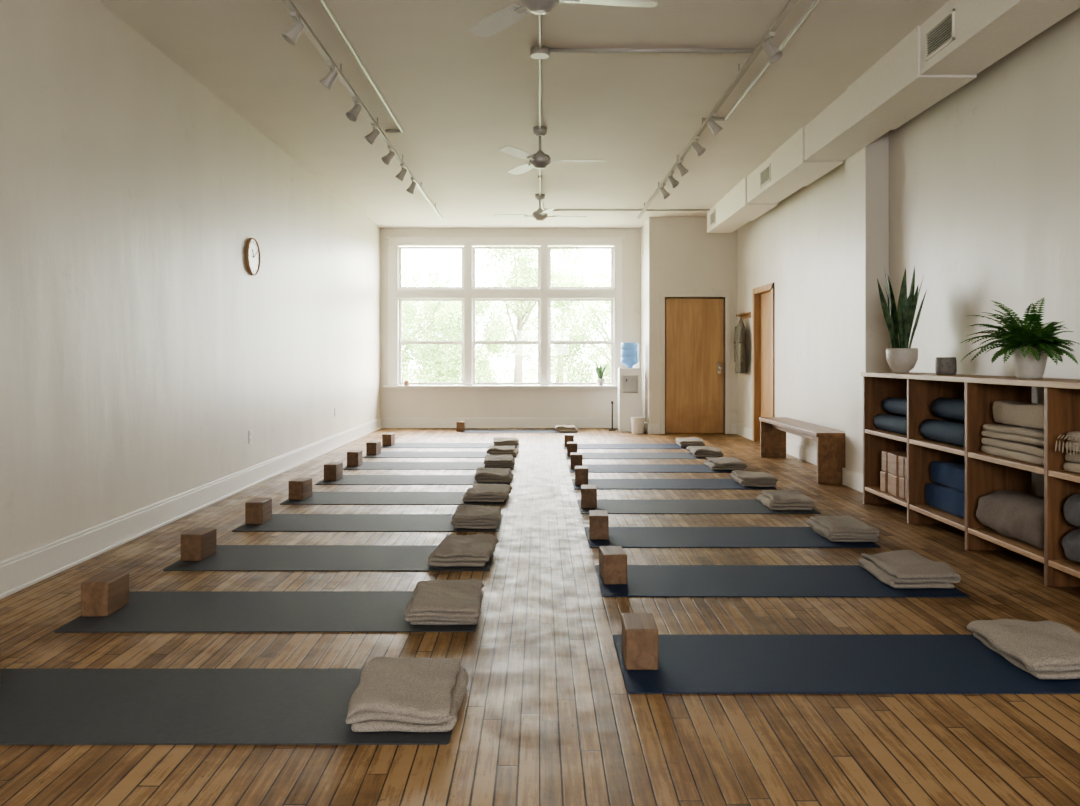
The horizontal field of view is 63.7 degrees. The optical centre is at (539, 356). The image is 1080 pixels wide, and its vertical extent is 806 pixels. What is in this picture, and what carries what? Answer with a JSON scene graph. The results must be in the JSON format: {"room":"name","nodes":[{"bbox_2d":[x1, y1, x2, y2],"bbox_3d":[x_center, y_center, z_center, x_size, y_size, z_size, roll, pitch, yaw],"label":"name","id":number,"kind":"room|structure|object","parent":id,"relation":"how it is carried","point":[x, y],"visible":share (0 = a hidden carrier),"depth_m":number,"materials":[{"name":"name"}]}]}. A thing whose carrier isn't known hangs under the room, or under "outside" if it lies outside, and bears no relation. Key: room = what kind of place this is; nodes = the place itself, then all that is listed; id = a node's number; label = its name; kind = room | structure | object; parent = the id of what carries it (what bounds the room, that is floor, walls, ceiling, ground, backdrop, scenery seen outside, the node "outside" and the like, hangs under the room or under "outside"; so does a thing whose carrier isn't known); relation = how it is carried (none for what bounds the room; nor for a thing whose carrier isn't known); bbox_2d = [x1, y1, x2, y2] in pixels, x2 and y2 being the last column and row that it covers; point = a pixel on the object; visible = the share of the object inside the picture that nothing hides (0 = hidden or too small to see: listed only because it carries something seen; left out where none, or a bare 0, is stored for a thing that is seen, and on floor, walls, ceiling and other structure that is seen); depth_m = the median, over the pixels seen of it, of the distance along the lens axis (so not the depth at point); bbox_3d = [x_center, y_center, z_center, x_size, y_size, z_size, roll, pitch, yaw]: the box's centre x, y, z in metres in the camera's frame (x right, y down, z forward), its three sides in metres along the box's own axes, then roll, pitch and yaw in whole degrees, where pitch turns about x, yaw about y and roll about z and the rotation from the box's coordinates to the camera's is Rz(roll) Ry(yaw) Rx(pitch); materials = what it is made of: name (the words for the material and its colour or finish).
{"room":"exercise studio","nodes":[
{"label":"exercise studio","id":0,"kind":"room"},
{"bbox_2d":[0,0,379,561],"bbox_3d":[-2.665,-0.470,5.800,0.150,3.240,16.900,0,0,0],"label":"wall","id":1,"kind":"structure","parent":0,"point":[141,352],"depth_m":5.64,"materials":[{"name":"beige paint"}]},
{"bbox_2d":[0,418,381,598],"bbox_3d":[-2.574,1.066,5.800,0.032,0.168,16.600,0,0,0],"label":"baseboard","id":2,"kind":"structure","parent":1,"relation":"attached to","point":[19,572],"depth_m":5.62,"materials":[{"name":"paint"}]},
{"bbox_2d":[245,238,260,275],"bbox_3d":[-2.574,-0.900,7.800,0.032,0.340,0.340,0,0,0],"label":"wall clock","id":3,"kind":"object","parent":1,"relation":"attached to","point":[252,250],"visible":1,"depth_m":7.77,"materials":[{"name":"white plastic"}]},
{"bbox_2d":[98,0,948,227],"bbox_3d":[0.180,-2.150,5.800,5.840,0.120,16.900,0,0,0],"label":"ceiling","id":4,"kind":"structure","parent":0,"point":[458,96],"depth_m":6.67,"materials":[{"name":"paint"}]},
{"bbox_2d":[282,0,441,218],"bbox_3d":[-1.436,-1.952,6.250,0.132,0.276,12.500,0,0,0],"label":"track light","id":5,"kind":"object","parent":4,"relation":"attached to","point":[291,35],"visible":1,"depth_m":6.51,"materials":[{"name":"grey paint"}]},
{"bbox_2d":[493,194,586,220],"bbox_3d":[0.000,-1.920,10.960,1.201,0.340,0.695,0,0,0],"label":"ceiling fan","id":6,"kind":"object","parent":4,"relation":"hanging from","point":[539,215],"depth_m":11.17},
{"bbox_2d":[499,126,605,174],"bbox_3d":[0.122,-1.905,7.952,0.956,0.370,1.073,0,0,0],"label":"ceiling fan","id":7,"kind":"object","parent":4,"relation":"hanging from","point":[539,160],"depth_m":7.88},
{"bbox_2d":[470,0,657,36],"bbox_3d":[0.105,-1.910,4.328,0.986,0.360,1.071,0,0,0],"label":"ceiling fan","id":8,"kind":"object","parent":4,"relation":"hanging from","point":[500,20],"depth_m":4.48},
{"bbox_2d":[319,0,820,210],"bbox_3d":[0.490,-2.065,5.656,3.820,0.050,13.312,0,0,0],"label":"conduit","id":9,"kind":"object","parent":4,"relation":"attached to","point":[539,52],"depth_m":5.90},
{"bbox_2d":[638,0,797,218],"bbox_3d":[1.436,-1.952,6.250,0.134,0.276,12.500,0,0,0],"label":"track light","id":10,"kind":"object","parent":4,"relation":"attached to","point":[774,54],"visible":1,"depth_m":6.79,"materials":[{"name":"grey paint"}]},
{"bbox_2d":[707,0,1079,232],"bbox_3d":[2.571,-1.928,5.497,0.371,0.324,14.001,0,0,0],"label":"air duct","id":11,"kind":"object","parent":4,"relation":"attached to","point":[941,55],"visible":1,"depth_m":5.97,"materials":[{"name":"metal"}]},
{"bbox_2d":[0,428,1079,805],"bbox_3d":[0.180,1.210,5.800,5.840,0.120,16.900,0,0,0],"label":"floor","id":12,"kind":"structure","parent":0,"point":[547,715],"depth_m":3.21,"materials":[{"name":"brown wood"}]},
{"bbox_2d":[0,668,465,744],"bbox_3d":[-1.151,1.147,2.888,1.760,0.004,0.620,0,0,0],"label":"yoga mat","id":13,"kind":"object","parent":12,"relation":"on","point":[159,706],"visible":0.89,"depth_m":2.84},
{"bbox_2d":[346,657,467,731],"bbox_3d":[-0.426,1.093,2.867,0.362,0.098,0.473,0,0,-1],"label":"folded blanket","id":14,"kind":"object","parent":13,"relation":"on","point":[422,694],"visible":1,"depth_m":2.74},
{"bbox_2d":[54,591,483,632],"bbox_3d":[-1.152,1.147,3.942,1.760,0.004,0.620,0,0,0],"label":"yoga mat","id":15,"kind":"object","parent":12,"relation":"on","point":[166,611],"visible":0.7,"depth_m":3.88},
{"bbox_2d":[81,571,128,616],"bbox_3d":[-1.964,1.070,3.936,0.120,0.150,0.210,0,0,-1],"label":"block","id":16,"kind":"object","parent":15,"relation":"on","point":[105,593],"depth_m":3.84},
{"bbox_2d":[405,579,483,624],"bbox_3d":[-0.421,1.096,3.916,0.333,0.094,0.500,0,0,-1],"label":"folded blanket","id":17,"kind":"object","parent":15,"relation":"on","point":[433,602],"visible":1,"depth_m":3.74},
{"bbox_2d":[163,545,494,570],"bbox_3d":[-1.149,1.147,4.983,1.760,0.004,0.620,0,0,0],"label":"yoga mat","id":18,"kind":"object","parent":12,"relation":"on","point":[226,557],"visible":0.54,"depth_m":4.92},
{"bbox_2d":[181,527,215,560],"bbox_3d":[-1.951,1.070,4.977,0.120,0.150,0.210,0,0,3],"label":"block","id":19,"kind":"object","parent":18,"relation":"on","point":[199,543],"depth_m":4.87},
{"bbox_2d":[428,533,498,566],"bbox_3d":[-0.435,1.094,4.967,0.362,0.096,0.489,0,0,3],"label":"folded blanket","id":20,"kind":"object","parent":18,"relation":"on","point":[475,550],"visible":1,"depth_m":4.78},
{"bbox_2d":[232,514,502,531],"bbox_3d":[-1.149,1.147,6.034,1.760,0.004,0.620,0,0,0],"label":"yoga mat","id":21,"kind":"object","parent":12,"relation":"on","point":[279,522],"visible":0.76,"depth_m":5.95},
{"bbox_2d":[245,498,271,523],"bbox_3d":[-1.957,1.070,6.054,0.120,0.150,0.210,0,0,1],"label":"block","id":22,"kind":"object","parent":21,"relation":"on","point":[257,510],"depth_m":5.95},
{"bbox_2d":[451,504,501,528],"bbox_3d":[-0.435,1.094,6.016,0.349,0.097,0.492,0,0,-1],"label":"folded blanket","id":23,"kind":"object","parent":21,"relation":"on","point":[468,516],"visible":1,"depth_m":5.81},
{"bbox_2d":[280,492,506,504],"bbox_3d":[-1.149,1.147,7.083,1.760,0.004,0.620,0,0,0],"label":"yoga mat","id":24,"kind":"object","parent":12,"relation":"on","point":[317,498],"visible":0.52,"depth_m":6.99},
{"bbox_2d":[289,478,311,499],"bbox_3d":[-1.946,1.070,7.072,0.120,0.150,0.210,0,0,7],"label":"block","id":25,"kind":"object","parent":24,"relation":"on","point":[299,488],"depth_m":6.97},
{"bbox_2d":[462,484,511,501],"bbox_3d":[-0.422,1.095,7.067,0.374,0.094,0.496,0,0,2],"label":"folded blanket","id":26,"kind":"object","parent":24,"relation":"on","point":[478,492],"visible":1,"depth_m":6.85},
{"bbox_2d":[315,475,510,484],"bbox_3d":[-1.149,1.147,8.134,1.760,0.004,0.620,0,0,0],"label":"yoga mat","id":27,"kind":"object","parent":12,"relation":"on","point":[347,479],"visible":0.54,"depth_m":8.07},
{"bbox_2d":[324,462,342,480],"bbox_3d":[-1.936,1.070,8.152,0.120,0.150,0.210,0,0,5],"label":"block","id":28,"kind":"object","parent":27,"relation":"on","point":[333,471],"depth_m":8.05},
{"bbox_2d":[474,467,513,482],"bbox_3d":[-0.425,1.093,8.117,0.362,0.098,0.473,0,0,0],"label":"folded blanket","id":29,"kind":"object","parent":27,"relation":"on","point":[482,475],"visible":1,"depth_m":7.90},
{"bbox_2d":[343,462,513,469],"bbox_3d":[-1.151,1.147,9.189,1.760,0.004,0.620,0,0,0],"label":"yoga mat","id":30,"kind":"object","parent":12,"relation":"on","point":[366,465],"visible":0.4,"depth_m":9.10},
{"bbox_2d":[347,450,362,465],"bbox_3d":[-1.959,1.070,9.205,0.120,0.150,0.210,0,0,1],"label":"block","id":31,"kind":"object","parent":30,"relation":"on","point":[354,457],"depth_m":9.10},
{"bbox_2d":[483,455,514,467],"bbox_3d":[-0.426,1.096,9.168,0.333,0.094,0.500,0,0,-1],"label":"folded blanket","id":32,"kind":"object","parent":30,"relation":"on","point":[490,461],"visible":1,"depth_m":8.95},
{"bbox_2d":[363,451,516,457],"bbox_3d":[-1.149,1.147,10.235,1.760,0.004,0.620,0,0,0],"label":"yoga mat","id":33,"kind":"object","parent":12,"relation":"on","point":[384,454],"visible":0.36,"depth_m":10.22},
{"bbox_2d":[366,441,380,454],"bbox_3d":[-1.954,1.070,10.224,0.120,0.150,0.210,0,0,6],"label":"block","id":34,"kind":"object","parent":33,"relation":"on","point":[372,447],"depth_m":10.12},
{"bbox_2d":[486,446,518,455],"bbox_3d":[-0.433,1.094,10.217,0.362,0.096,0.489,0,0,1],"label":"folded blanket","id":35,"kind":"object","parent":33,"relation":"on","point":[493,450],"visible":0.98,"depth_m":10.01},
{"bbox_2d":[381,443,519,447],"bbox_3d":[-1.150,1.147,11.288,1.760,0.004,0.620,0,0,0],"label":"yoga mat","id":36,"kind":"object","parent":12,"relation":"on","point":[396,445],"visible":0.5,"depth_m":11.26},
{"bbox_2d":[382,433,394,445],"bbox_3d":[-1.965,1.070,11.294,0.120,0.150,0.210,0,0,4],"label":"block","id":37,"kind":"object","parent":36,"relation":"on","point":[388,439],"depth_m":11.19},
{"bbox_2d":[493,437,518,445],"bbox_3d":[-0.436,1.094,11.268,0.349,0.097,0.492,0,0,-1],"label":"folded blanket","id":38,"kind":"object","parent":36,"relation":"on","point":[498,441],"visible":0.93,"depth_m":11.06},
{"bbox_2d":[461,430,576,432],"bbox_3d":[-0.319,1.147,13.428,1.760,0.004,0.620,0,0,0],"label":"yoga mat","id":39,"kind":"object","parent":12,"relation":"on","point":[465,431],"visible":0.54,"depth_m":13.37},
{"bbox_2d":[456,421,464,431],"bbox_3d":[-1.220,1.070,13.420,0.120,0.150,0.210,0,0,0],"label":"block","id":40,"kind":"object","parent":39,"relation":"on","point":[460,425],"depth_m":13.31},
{"bbox_2d":[555,425,577,431],"bbox_3d":[0.406,1.094,13.420,0.362,0.096,0.489,0,0,0],"label":"folded blanket","id":41,"kind":"object","parent":39,"relation":"on","point":[560,428],"visible":1,"depth_m":13.20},
{"bbox_2d":[563,444,686,448],"bbox_3d":[1.179,1.147,11.184,1.760,0.004,0.620,0,0,0],"label":"yoga mat","id":42,"kind":"object","parent":12,"relation":"on","point":[579,446],"visible":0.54,"depth_m":11.13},
{"bbox_2d":[676,437,704,446],"bbox_3d":[1.932,1.096,11.211,0.333,0.094,0.500,0,0,2],"label":"folded blanket","id":43,"kind":"object","parent":42,"relation":"on","point":[691,441],"visible":0.98,"depth_m":10.99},
{"bbox_2d":[618,342,641,431],"bbox_3d":[1.385,0.463,13.450,0.340,1.375,0.300,0,0,0],"label":"water cooler","id":44,"kind":"object","parent":12,"relation":"on","point":[629,378],"visible":0.98,"depth_m":13.30,"materials":[{"name":"white plastic"}]},
{"bbox_2d":[565,453,705,458],"bbox_3d":[1.179,1.147,10.113,1.760,0.004,0.620,0,0,0],"label":"yoga mat","id":45,"kind":"object","parent":12,"relation":"on","point":[585,455],"visible":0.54,"depth_m":10.01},
{"bbox_2d":[686,446,722,456],"bbox_3d":[1.923,1.093,10.140,0.362,0.098,0.473,0,0,-1],"label":"folded blanket","id":46,"kind":"object","parent":45,"relation":"on","point":[697,451],"visible":1,"depth_m":9.92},
{"bbox_2d":[631,417,644,433],"bbox_3d":[1.470,1.028,13.080,0.216,0.245,0.216,0,0,0],"label":"waste bin","id":47,"kind":"object","parent":12,"relation":"on","point":[637,423],"visible":1,"depth_m":13.00,"materials":[{"name":"white plastic"}]},
{"bbox_2d":[568,464,743,472],"bbox_3d":[1.178,1.147,8.965,1.760,0.004,0.620,0,0,0],"label":"yoga mat","id":48,"kind":"object","parent":12,"relation":"on","point":[592,468],"visible":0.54,"depth_m":8.93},
{"bbox_2d":[570,453,582,468],"bbox_3d":[0.375,1.070,8.960,0.120,0.150,0.210,0,0,1],"label":"block","id":49,"kind":"object","parent":48,"relation":"on","point":[576,459],"depth_m":8.86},
{"bbox_2d":[704,457,746,469],"bbox_3d":[1.909,1.095,8.991,0.374,0.094,0.496,0,0,0],"label":"folded blanket","id":50,"kind":"object","parent":48,"relation":"on","point":[715,463],"visible":0.99,"depth_m":8.77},
{"bbox_2d":[572,479,776,488],"bbox_3d":[1.178,1.147,7.865,1.760,0.004,0.620,0,0,0],"label":"yoga mat","id":51,"kind":"object","parent":12,"relation":"on","point":[600,483],"visible":0.76,"depth_m":7.81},
{"bbox_2d":[575,466,587,484],"bbox_3d":[0.375,1.070,7.860,0.120,0.150,0.210,0,0,2],"label":"block","id":52,"kind":"object","parent":51,"relation":"on","point":[581,472],"depth_m":7.75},
{"bbox_2d":[729,470,777,486],"bbox_3d":[1.930,1.094,7.889,0.349,0.097,0.492,0,0,-1],"label":"folded blanket","id":53,"kind":"object","parent":51,"relation":"on","point":[745,478],"visible":1,"depth_m":7.68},
{"bbox_2d":[577,499,820,513],"bbox_3d":[1.180,1.147,6.681,1.760,0.004,0.620,0,0,0],"label":"yoga mat","id":54,"kind":"object","parent":12,"relation":"on","point":[652,506],"visible":0.76,"depth_m":6.62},
{"bbox_2d":[581,485,596,507],"bbox_3d":[0.375,1.070,6.680,0.120,0.150,0.210,0,0,3],"label":"block","id":55,"kind":"object","parent":54,"relation":"on","point":[588,492],"depth_m":6.57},
{"bbox_2d":[756,489,814,509],"bbox_3d":[1.886,1.094,6.710,0.362,0.096,0.489,0,0,2],"label":"folded blanket","id":56,"kind":"object","parent":54,"relation":"on","point":[786,499],"visible":1,"depth_m":6.53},
{"bbox_2d":[584,527,880,547],"bbox_3d":[1.179,1.147,5.554,1.760,0.004,0.620,0,0,0],"label":"yoga mat","id":57,"kind":"object","parent":12,"relation":"on","point":[626,537],"visible":0.76,"depth_m":5.46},
{"bbox_2d":[589,510,608,539],"bbox_3d":[0.375,1.070,5.550,0.120,0.150,0.210,0,0,3],"label":"block","id":58,"kind":"object","parent":57,"relation":"on","point":[598,519],"depth_m":5.45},
{"bbox_2d":[806,515,879,541],"bbox_3d":[1.935,1.096,5.579,0.333,0.094,0.500,0,0,1],"label":"folded blanket","id":59,"kind":"object","parent":57,"relation":"on","point":[845,528],"visible":1,"depth_m":5.39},
{"bbox_2d":[595,565,969,596],"bbox_3d":[1.182,1.147,4.475,1.760,0.004,0.620,0,0,0],"label":"yoga mat","id":60,"kind":"object","parent":12,"relation":"on","point":[642,580],"visible":0.76,"depth_m":4.40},
{"bbox_2d":[599,546,626,583],"bbox_3d":[0.375,1.070,4.480,0.120,0.150,0.210,0,0,-3],"label":"block","id":61,"kind":"object","parent":60,"relation":"on","point":[612,559],"depth_m":4.38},
{"bbox_2d":[858,550,960,588],"bbox_3d":[1.896,1.093,4.510,0.362,0.098,0.473,0,0,-1],"label":"folded blanket","id":62,"kind":"object","parent":60,"relation":"on","point":[909,569],"visible":1,"depth_m":4.36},
{"bbox_2d":[759,417,844,483],"bbox_3d":[2.670,0.920,8.940,0.320,0.460,2.080,0,0,0],"label":"wooden bench","id":63,"kind":"object","parent":12,"relation":"on","point":[830,441],"visible":0.84,"depth_m":8.28,"materials":[{"name":"brown wood"}]},
{"bbox_2d":[613,634,1079,693],"bbox_3d":[1.180,1.147,3.280,1.760,0.004,0.620,0,0,0],"label":"yoga mat","id":64,"kind":"object","parent":12,"relation":"on","point":[688,663],"visible":0.71,"depth_m":3.21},
{"bbox_2d":[622,613,658,669],"bbox_3d":[0.375,1.070,3.280,0.120,0.150,0.210,0,0,1],"label":"block","id":65,"kind":"object","parent":64,"relation":"on","point":[640,633],"depth_m":3.18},
{"bbox_2d":[967,619,1079,679],"bbox_3d":[1.913,1.095,3.309,0.374,0.094,0.496,0,0,0],"label":"folded blanket","id":66,"kind":"object","parent":64,"relation":"on","point":[1048,649],"visible":1,"depth_m":3.23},
{"bbox_2d":[861,372,1079,586],"bbox_3d":[2.727,0.635,5.190,0.397,1.030,3.332,0,0,0],"label":"cubby shelf","id":67,"kind":"object","parent":12,"relation":"on","point":[985,473],"visible":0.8,"depth_m":5.17,"materials":[{"name":"brown wood"}]},
{"bbox_2d":[873,414,906,434],"bbox_3d":[2.651,0.499,6.420,0.134,0.122,0.660,0,0,0],"label":"yoga mat","id":68,"kind":"object","parent":67,"relation":"on","point":[892,423],"visible":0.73,"depth_m":6.43,"materials":[{"name":"blue rubber"}]},
{"bbox_2d":[882,397,906,415],"bbox_3d":[2.697,0.369,6.400,0.127,0.119,0.620,0,0,0],"label":"yoga mat","id":69,"kind":"object","parent":68,"relation":"on","point":[890,405],"visible":0.48,"depth_m":6.48,"materials":[{"name":"blue rubber"}]},
{"bbox_2d":[880,451,906,499],"bbox_3d":[2.699,0.863,6.338,0.246,0.302,0.533,0,0,0],"label":"blocks","id":70,"kind":"object","parent":67,"relation":"in","point":[893,475],"visible":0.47,"depth_m":6.34},
{"bbox_2d":[877,266,926,372],"bbox_3d":[2.695,-0.286,6.497,0.345,0.813,0.271,0,0,0],"label":"potted snake plant","id":71,"kind":"object","parent":67,"relation":"on","point":[902,359],"visible":0.98,"depth_m":6.43,"materials":[{"name":"green plant"}]},
{"bbox_2d":[919,419,964,446],"bbox_3d":[2.661,0.490,5.600,0.149,0.139,0.680,0,0,0],"label":"yoga mat","id":72,"kind":"object","parent":67,"relation":"on","point":[948,432],"visible":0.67,"depth_m":5.61,"materials":[{"name":"blue rubber"}]},
{"bbox_2d":[931,398,964,420],"bbox_3d":[2.716,0.340,5.570,0.147,0.136,0.620,0,0,0],"label":"yoga mat","id":73,"kind":"object","parent":72,"relation":"on","point":[949,408],"visible":0.54,"depth_m":5.65,"materials":[{"name":"blue rubber"}]},
{"bbox_2d":[925,483,964,517],"bbox_3d":[2.718,0.925,5.600,0.177,0.166,0.698,0,0,-1],"label":"folded blanket","id":74,"kind":"object","parent":67,"relation":"in","point":[939,496],"visible":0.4,"depth_m":5.64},
{"bbox_2d":[930,461,964,491],"bbox_3d":[2.724,0.768,5.580,0.174,0.152,0.653,0,0,1],"label":"folded blanket","id":75,"kind":"object","parent":74,"relation":"on","point":[951,474],"visible":0.54,"depth_m":5.64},
{"bbox_2d":[935,357,956,374],"bbox_3d":[2.720,0.061,5.830,0.132,0.118,0.132,0,0,0],"label":"ceramic jar","id":76,"kind":"object","parent":67,"relation":"on","point":[943,365],"visible":0.98,"depth_m":5.78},
{"bbox_2d":[976,490,1043,549],"bbox_3d":[2.724,0.892,4.780,0.372,0.241,0.720,0,0,0],"label":"bolster cushion","id":77,"kind":"object","parent":67,"relation":"in","point":[1018,515],"visible":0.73,"depth_m":4.75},
{"bbox_2d":[981,438,1043,465],"bbox_3d":[2.752,0.513,4.780,0.341,0.097,0.680,0,0,0],"label":"folded blanket","id":78,"kind":"object","parent":67,"relation":"in","point":[1029,453],"visible":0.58,"depth_m":4.75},
{"bbox_2d":[981,424,1043,445],"bbox_3d":[2.752,0.424,4.781,0.339,0.078,0.668,0,0,-1],"label":"folded blanket","id":79,"kind":"object","parent":78,"relation":"on","point":[1034,436],"visible":0.51,"depth_m":4.77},
{"bbox_2d":[993,401,1043,429],"bbox_3d":[2.731,0.317,4.760,0.204,0.130,0.642,0,0,1],"label":"folded blanket","id":80,"kind":"object","parent":79,"relation":"on","point":[1023,414],"visible":0.57,"depth_m":4.80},
{"bbox_2d":[960,298,1078,378],"bbox_3d":[2.658,-0.097,4.809,0.579,0.432,0.610,0,0,38],"label":"potted fern","id":81,"kind":"object","parent":67,"relation":"on","point":[1029,346],"visible":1,"depth_m":4.72,"materials":[{"name":"green plant"}]},
{"bbox_2d":[1061,528,1079,562],"bbox_3d":[2.698,0.923,3.960,0.290,0.181,0.720,0,0,0],"label":"bolster cushion","id":82,"kind":"object","parent":67,"relation":"in","point":[1070,542],"visible":1,"depth_m":4.21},
{"bbox_2d":[1063,493,1079,527],"bbox_3d":[2.702,0.743,3.960,0.286,0.181,0.700,0,0,0],"label":"bolster cushion","id":83,"kind":"object","parent":82,"relation":"on","point":[1071,508],"visible":1,"depth_m":4.21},
{"bbox_2d":[1063,452,1079,473],"bbox_3d":[2.756,0.508,3.960,0.353,0.107,0.694,0,0,0],"label":"folded blanket","id":84,"kind":"object","parent":67,"relation":"in","point":[1073,465],"visible":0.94,"depth_m":4.23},
{"bbox_2d":[1055,431,1079,455],"bbox_3d":[2.717,0.412,3.960,0.370,0.129,0.669,0,0,-1],"label":"folded blanket","id":85,"kind":"object","parent":84,"relation":"on","point":[1074,436],"visible":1,"depth_m":4.21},
{"bbox_2d":[380,228,721,417],"bbox_3d":[0.180,-0.470,14.175,5.540,3.240,0.150,0,0,0],"label":"wall","id":86,"kind":"structure","parent":0,"point":[393,404],"depth_m":14.10,"materials":[{"name":"beige paint"}]},
{"bbox_2d":[399,247,463,384],"bbox_3d":[-1.765,-0.672,14.188,1.070,2.245,0.075,0,0,0],"label":"window","id":87,"kind":"structure","parent":86,"relation":"in","point":[401,342],"depth_m":14.15,"materials":[{"name":"white paint"}]},
{"bbox_2d":[383,385,617,390],"bbox_3d":[-0.565,0.505,14.070,3.910,0.090,0.220,0,0,0],"label":"window sill","id":88,"kind":"structure","parent":86,"relation":"attached to","point":[390,387],"depth_m":14.04,"materials":[{"name":"white paint"}]},
{"bbox_2d":[596,362,606,385],"bbox_3d":[0.989,0.247,14.004,0.179,0.426,0.279,0,0,0],"label":"potted plant","id":89,"kind":"object","parent":88,"relation":"on","point":[599,371],"visible":1,"depth_m":13.98,"materials":[{"name":"green plant"}]},
{"bbox_2d":[385,237,624,384],"bbox_3d":[-0.565,-0.738,14.150,3.870,2.395,0.200,0,0,0],"label":"trim","id":90,"kind":"structure","parent":86,"relation":"attached to","point":[468,294],"depth_m":14.08,"materials":[{"name":"white paint"}]},
{"bbox_2d":[472,247,540,384],"bbox_3d":[-0.545,-0.672,14.188,1.110,2.245,0.075,0,0,0],"label":"window","id":91,"kind":"structure","parent":86,"relation":"in","point":[474,342],"depth_m":14.15,"materials":[{"name":"white paint"}]},
{"bbox_2d":[381,418,735,433],"bbox_3d":[0.180,1.066,13.540,5.500,0.168,1.120,0,0,0],"label":"baseboard","id":92,"kind":"structure","parent":86,"relation":"attached to","point":[385,422],"depth_m":14.08,"materials":[{"name":"paint"}]},
{"bbox_2d":[548,247,613,384],"bbox_3d":[0.665,-0.672,14.188,1.070,2.245,0.075,0,0,0],"label":"window","id":93,"kind":"structure","parent":86,"relation":"in","point":[550,342],"depth_m":14.15,"materials":[{"name":"white paint"}]},
{"bbox_2d":[567,442,576,455],"bbox_3d":[0.375,1.070,10.110,0.120,0.150,0.210,0,0,2],"label":"block","id":94,"kind":"object","parent":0,"point":[571,446],"depth_m":10.01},
{"bbox_2d":[641,217,736,433],"bbox_3d":[2.290,-0.470,13.550,1.320,3.240,1.100,0,0,0],"label":"wall","id":95,"kind":"structure","parent":0,"point":[678,254],"depth_m":13.00,"materials":[{"name":"beige paint"}]},
{"bbox_2d":[665,298,723,432],"bbox_3d":[2.315,0.131,13.008,0.870,2.022,0.123,0,0,0],"label":"door","id":96,"kind":"structure","parent":95,"relation":"in","point":[694,327],"depth_m":13.03,"materials":[{"name":"brown wood"}]},
{"bbox_2d":[660,293,729,433],"bbox_3d":[2.315,0.095,12.993,1.030,2.110,0.023,0,0,0],"label":"trim","id":97,"kind":"structure","parent":95,"relation":"attached to","point":[662,295],"depth_m":12.98,"materials":[{"name":"beige paint"}]},
{"bbox_2d":[845,131,888,473],"bbox_3d":[2.850,-0.470,7.595,0.200,3.240,0.490,0,0,0],"label":"wall column","id":98,"kind":"structure","parent":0,"point":[867,169],"depth_m":7.40,"materials":[{"name":"beige paint"}]},
{"bbox_2d":[722,8,1079,496],"bbox_3d":[3.025,-0.470,5.725,0.150,3.240,16.750,0,0,0],"label":"wall","id":99,"kind":"structure","parent":0,"point":[984,181],"depth_m":6.15,"materials":[{"name":"beige paint"}]},
{"bbox_2d":[736,312,750,318],"bbox_3d":[2.902,-0.590,12.450,0.095,0.080,0.560,0,0,0],"label":"coat rack","id":100,"kind":"object","parent":99,"relation":"attached to","point":[743,315],"visible":1,"depth_m":12.36,"materials":[{"name":"brown wood"}]},
{"bbox_2d":[734,318,746,373],"bbox_3d":[2.854,-0.158,12.370,0.145,0.780,0.424,0,0,0],"label":"coat","id":101,"kind":"object","parent":100,"relation":"hanging from","point":[740,360],"visible":1,"depth_m":12.27,"materials":[{"name":"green fabric"}]},
{"bbox_2d":[753,282,773,440],"bbox_3d":[3.005,0.105,11.470,0.150,2.090,1.040,0,0,0],"label":"trim","id":102,"kind":"structure","parent":99,"relation":"attached to","point":[758,291],"depth_m":11.91,"materials":[{"name":"brown wood"}]},
{"bbox_2d":[761,291,770,416],"bbox_3d":[3.010,0.141,11.470,0.100,2.002,0.880,0,0,0],"label":"door","id":103,"kind":"structure","parent":99,"relation":"in","point":[765,297],"depth_m":11.60,"materials":[{"name":"brown wood"}]},
{"bbox_2d":[736,423,862,492],"bbox_3d":[2.840,1.066,5.250,0.220,0.168,15.500,0,0,0],"label":"baseboard","id":104,"kind":"structure","parent":99,"relation":"attached to","point":[852,479],"depth_m":9.53,"materials":[{"name":"paint"}]},
{"label":"outside","id":105,"kind":"structure","parent":0,"visible":0},
{"bbox_2d":[403,369,610,381],"bbox_3d":[0.000,1.700,67.200,160.000,0.100,105.600,0,0,0],"label":"ground","id":106,"kind":"structure","parent":105,"point":[501,376],"depth_m":73.61,"materials":[{"name":"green plant"}]},
{"bbox_2d":[402,267,458,381],"bbox_3d":[-5.380,-0.955,33.808,5.490,5.232,4.617,0,0,-40],"label":"tree","id":107,"kind":"object","parent":106,"relation":"on","point":[408,314],"visible":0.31,"depth_m":33.45,"materials":[{"name":"green plant"}]},
{"bbox_2d":[402,260,503,381],"bbox_3d":[-4.815,-1.362,39.790,7.377,6.043,5.636,0,0,-40],"label":"tree","id":108,"kind":"object","parent":106,"relation":"on","point":[430,274],"visible":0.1,"depth_m":39.33,"materials":[{"name":"green plant"}]},
{"bbox_2d":[409,286,514,381],"bbox_3d":[-2.925,-0.455,31.868,3.888,4.237,4.250,0,0,0],"label":"tree","id":109,"kind":"object","parent":106,"relation":"on","point":[441,362],"visible":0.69,"depth_m":31.57,"materials":[{"name":"green plant"}]},
{"bbox_2d":[461,246,588,381],"bbox_3d":[-0.399,-2.182,35.084,4.980,7.676,5.675,0,0,-17],"label":"tree","id":110,"kind":"object","parent":106,"relation":"on","point":[520,312],"visible":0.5,"depth_m":34.55,"materials":[{"name":"green plant"}]},
{"bbox_2d":[488,258,610,381],"bbox_3d":[0.796,-1.557,41.349,6.245,6.432,6.341,0,0,-34],"label":"tree","id":111,"kind":"object","parent":106,"relation":"on","point":[559,374],"visible":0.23,"depth_m":40.70,"materials":[{"name":"green plant"}]},
{"bbox_2d":[551,262,610,381],"bbox_3d":[3.064,-1.014,34.015,5.848,5.349,5.336,0,0,0],"label":"tree","id":112,"kind":"object","parent":106,"relation":"on","point":[569,350],"visible":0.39,"depth_m":33.90,"materials":[{"name":"green plant"}]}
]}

